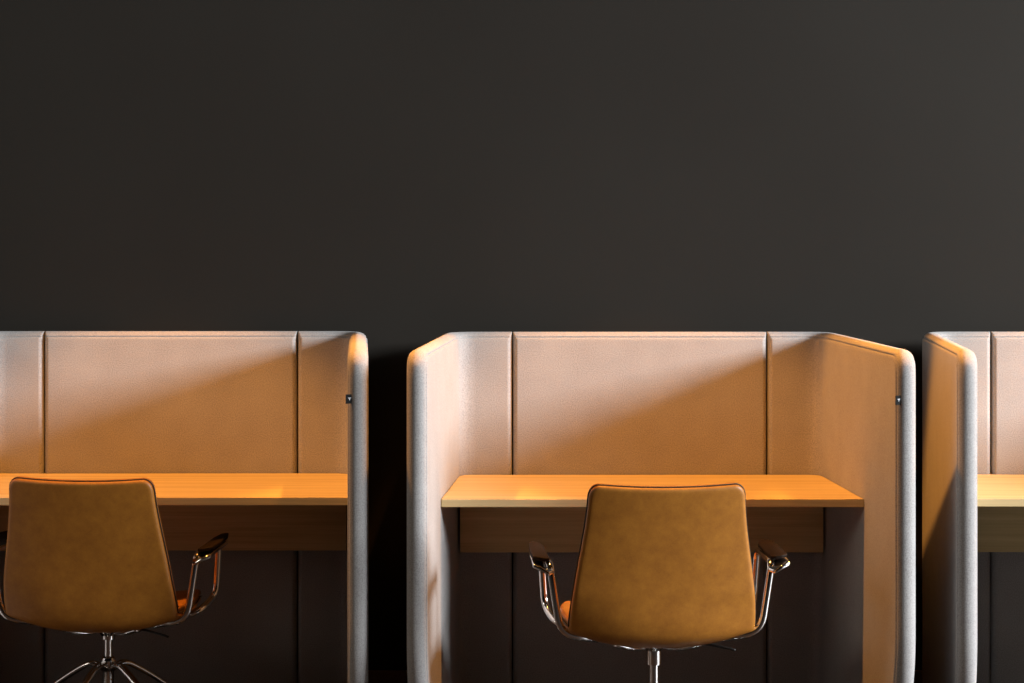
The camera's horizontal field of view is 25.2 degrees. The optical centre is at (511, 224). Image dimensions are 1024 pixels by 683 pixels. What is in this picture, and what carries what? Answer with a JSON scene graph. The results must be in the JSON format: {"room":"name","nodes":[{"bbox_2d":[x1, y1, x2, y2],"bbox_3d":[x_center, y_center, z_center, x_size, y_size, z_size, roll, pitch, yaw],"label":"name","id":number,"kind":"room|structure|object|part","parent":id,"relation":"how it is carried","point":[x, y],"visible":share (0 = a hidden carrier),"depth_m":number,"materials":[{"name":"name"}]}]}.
{"room":"open-plan office","nodes":[
{"label":"open-plan office","id":0,"kind":"room"},
{"bbox_2d":[0,0,1023,669],"bbox_3d":[0.500,-0.130,7.350,11.000,3.300,0.150,0,0,0],"label":"wall","id":1,"kind":"structure","parent":0,"point":[404,175],"depth_m":7.27,"materials":[{"name":"grey paint"}]},
{"bbox_2d":[297,670,921,682],"bbox_3d":[0.500,1.468,7.268,11.000,0.105,0.014,0,0,0],"label":"baseboard","id":2,"kind":"structure","parent":1,"relation":"attached to","point":[374,676],"depth_m":7.26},
{"bbox_3d":[0.500,1.570,2.962,11.000,0.100,8.925,0,0,0],"label":"floor","id":3,"kind":"structure","parent":0,"visible":0},
{"bbox_2d":[0,476,228,682],"bbox_3d":[-1.164,1.109,6.601,0.692,0.822,0.649,0,0,6],"label":"swivel chair","id":4,"kind":"object","parent":3,"relation":"on","point":[83,557],"visible":1,"depth_m":6.36,"materials":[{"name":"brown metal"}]},
{"bbox_3d":[-1.401,1.027,6.603,0.146,0.219,0.271,0,0,6],"label":"armrest","id":5,"kind":"part","parent":4,"relation":"part of","materials":[{"name":"silver metal"}]},
{"bbox_3d":[-1.326,1.370,6.617,0.315,0.228,0.028,0,0,6],"label":"leg","id":6,"kind":"part","parent":4,"relation":"part of","materials":[{"name":"silver metal"}]},
{"bbox_3d":[-1.229,1.370,6.451,0.117,0.228,0.302,0,0,6],"label":"leg","id":7,"kind":"part","parent":4,"relation":"part of","materials":[{"name":"silver metal"}]},
{"bbox_3d":[-1.164,1.164,6.600,0.092,0.038,0.092,0,0,6],"label":"seat mount","id":8,"kind":"part","parent":4,"relation":"part of","materials":[{"name":"silver metal"}]},
{"bbox_2d":[16,476,200,611],"bbox_3d":[-1.167,0.915,6.573,0.512,0.435,0.517,0,0,6],"label":"chair backrest","id":9,"kind":"object","parent":4,"relation":"on","point":[82,545],"depth_m":6.34,"materials":[{"name":"leather"}]},
{"bbox_3d":[-1.044,1.370,6.490,0.315,0.229,0.028,0,0,43],"label":"leg","id":10,"kind":"part","parent":4,"relation":"part of","materials":[{"name":"silver metal"}]},
{"bbox_3d":[-1.023,1.370,6.683,0.315,0.229,0.028,0,0,-31],"label":"leg","id":11,"kind":"part","parent":4,"relation":"part of","materials":[{"name":"silver metal"}]},
{"bbox_3d":[-1.048,1.160,6.524,0.189,0.017,0.011,0,0,35],"label":"height lever","id":12,"kind":"part","parent":4,"relation":"part of","materials":[{"name":"black plastic"}]},
{"bbox_3d":[-0.931,1.027,6.553,0.146,0.219,0.271,0,0,6],"label":"armrest","id":13,"kind":"part","parent":4,"relation":"part of","materials":[{"name":"silver metal"}]},
{"bbox_3d":[-0.855,0.931,6.528,0.057,0.038,0.286,0,0,6],"label":"arm plate","id":14,"kind":"part","parent":4,"relation":"part of","materials":[{"name":"black plastic"}]},
{"bbox_2d":[0,331,367,682],"bbox_3d":[-1.070,0.927,6.699,1.370,1.185,1.106,0,0,0],"label":"booth","id":15,"kind":"object","parent":3,"relation":"on","point":[71,401],"visible":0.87,"depth_m":7.19,"materials":[{"name":"fabric"}]},
{"bbox_3d":[-1.686,0.927,6.714,0.205,1.185,1.121,0,0,12],"label":"panel","id":16,"kind":"part","parent":15,"relation":"part of","materials":[{"name":"fabric"}]},
{"bbox_3d":[-1.074,0.927,7.218,0.794,1.185,0.056,0,0,0],"label":"panel","id":17,"kind":"part","parent":15,"relation":"part of","materials":[{"name":"fabric"}]},
{"bbox_2d":[0,473,347,550],"bbox_3d":[-1.073,0.895,6.868,1.203,0.230,0.636,0,0,0],"label":"desk","id":18,"kind":"object","parent":15,"relation":"attached to","point":[258,511],"visible":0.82,"depth_m":7.09,"materials":[{"name":"brown wood"}]},
{"bbox_3d":[-1.074,0.906,7.105,1.120,0.207,0.020,0,0,0],"label":"modesty panel","id":19,"kind":"part","parent":18,"relation":"part of","materials":[{"name":"brown wood"}]},
{"bbox_3d":[-0.459,0.927,6.718,0.205,1.185,1.121,0,0,-13],"label":"panel","id":20,"kind":"part","parent":15,"relation":"part of","materials":[{"name":"fabric"}]},
{"bbox_2d":[528,482,789,682],"bbox_3d":[0.387,1.095,6.219,0.692,0.849,0.649,0,0,-4],"label":"swivel chair","id":21,"kind":"object","parent":3,"relation":"on","point":[671,567],"visible":1,"depth_m":5.98,"materials":[{"name":"leather"}]},
{"bbox_3d":[0.074,0.904,6.161,0.057,0.038,0.286,0,0,-4],"label":"arm plate","id":22,"kind":"part","parent":21,"relation":"part of","materials":[{"name":"silver metal"}]},
{"bbox_3d":[0.152,1.000,6.183,0.146,0.219,0.271,0,0,-4],"label":"armrest","id":23,"kind":"part","parent":21,"relation":"part of","materials":[{"name":"silver metal"}]},
{"bbox_2d":[560,482,735,623],"bbox_3d":[0.388,0.888,6.193,0.512,0.435,0.517,0,0,-4],"label":"chair backrest","id":24,"kind":"object","parent":21,"relation":"on","point":[648,554],"depth_m":5.96,"materials":[{"name":"leather"}]},
{"bbox_3d":[0.386,1.137,6.220,0.092,0.038,0.092,0,0,-4],"label":"seat mount","id":25,"kind":"part","parent":21,"relation":"part of","materials":[{"name":"silver metal"}]},
{"bbox_3d":[0.513,1.133,6.164,0.189,0.017,0.011,0,0,25],"label":"height lever","id":26,"kind":"part","parent":21,"relation":"part of","materials":[{"name":"black plastic"}]},
{"bbox_3d":[0.623,1.000,6.213,0.146,0.219,0.271,0,0,-4],"label":"armrest","id":27,"kind":"part","parent":21,"relation":"part of","materials":[{"name":"silver metal"}]},
{"bbox_3d":[0.703,0.904,6.201,0.057,0.038,0.286,0,0,-4],"label":"arm plate","id":28,"kind":"part","parent":21,"relation":"part of","materials":[{"name":"black plastic"}]},
{"bbox_2d":[407,332,915,682],"bbox_3d":[0.402,0.927,6.659,1.370,1.185,1.106,0,0,0],"label":"booth","id":29,"kind":"object","parent":3,"relation":"on","point":[841,409],"visible":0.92,"depth_m":7.15,"materials":[{"name":"fabric"}]},
{"bbox_3d":[-0.213,0.927,6.676,0.205,1.185,1.121,0,0,12],"label":"panel","id":30,"kind":"part","parent":29,"relation":"part of","materials":[{"name":"fabric"}]},
{"bbox_3d":[0.400,0.927,7.178,0.794,1.185,0.056,0,0,0],"label":"panel","id":31,"kind":"part","parent":29,"relation":"part of","materials":[{"name":"fabric"}]},
{"bbox_2d":[441,475,863,551],"bbox_3d":[0.400,0.895,6.828,1.203,0.230,0.636,0,0,0],"label":"desk","id":32,"kind":"object","parent":29,"relation":"attached to","point":[499,513],"visible":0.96,"depth_m":7.06,"materials":[{"name":"brown wood"}]},
{"bbox_3d":[0.400,0.906,7.065,1.120,0.207,0.020,0,0,0],"label":"modesty panel","id":33,"kind":"part","parent":32,"relation":"part of","materials":[{"name":"brown wood"}]},
{"bbox_3d":[1.013,0.927,6.676,0.205,1.185,1.121,0,0,-12],"label":"panel","id":34,"kind":"part","parent":29,"relation":"part of","materials":[{"name":"fabric"}]},
{"bbox_2d":[922,332,1023,682],"bbox_3d":[1.891,0.927,6.659,1.370,1.185,1.106,0,0,1],"label":"booth","id":35,"kind":"object","parent":3,"relation":"on","point":[973,382],"visible":0.96,"depth_m":6.83,"materials":[{"name":"fabric"}]},
{"bbox_3d":[1.276,0.927,6.690,0.205,1.185,1.121,0,0,14],"label":"panel","id":36,"kind":"part","parent":35,"relation":"part of","materials":[{"name":"fabric"}]},
{"bbox_2d":[977,474,1023,551],"bbox_3d":[1.893,0.895,6.828,1.203,0.230,0.636,0,0,1],"label":"desk","id":37,"kind":"object","parent":35,"relation":"attached to","point":[1000,498],"visible":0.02,"depth_m":7.06,"materials":[{"name":"brown wood"}]},
{"bbox_3d":[1.898,0.906,7.065,1.120,0.207,0.020,0,0,1],"label":"modesty panel","id":38,"kind":"part","parent":37,"relation":"part of","materials":[{"name":"brown wood"}]},
{"bbox_3d":[1.901,0.927,7.178,0.794,1.185,0.056,0,0,1],"label":"panel","id":39,"kind":"part","parent":35,"relation":"part of","materials":[{"name":"fabric"}]}
]}

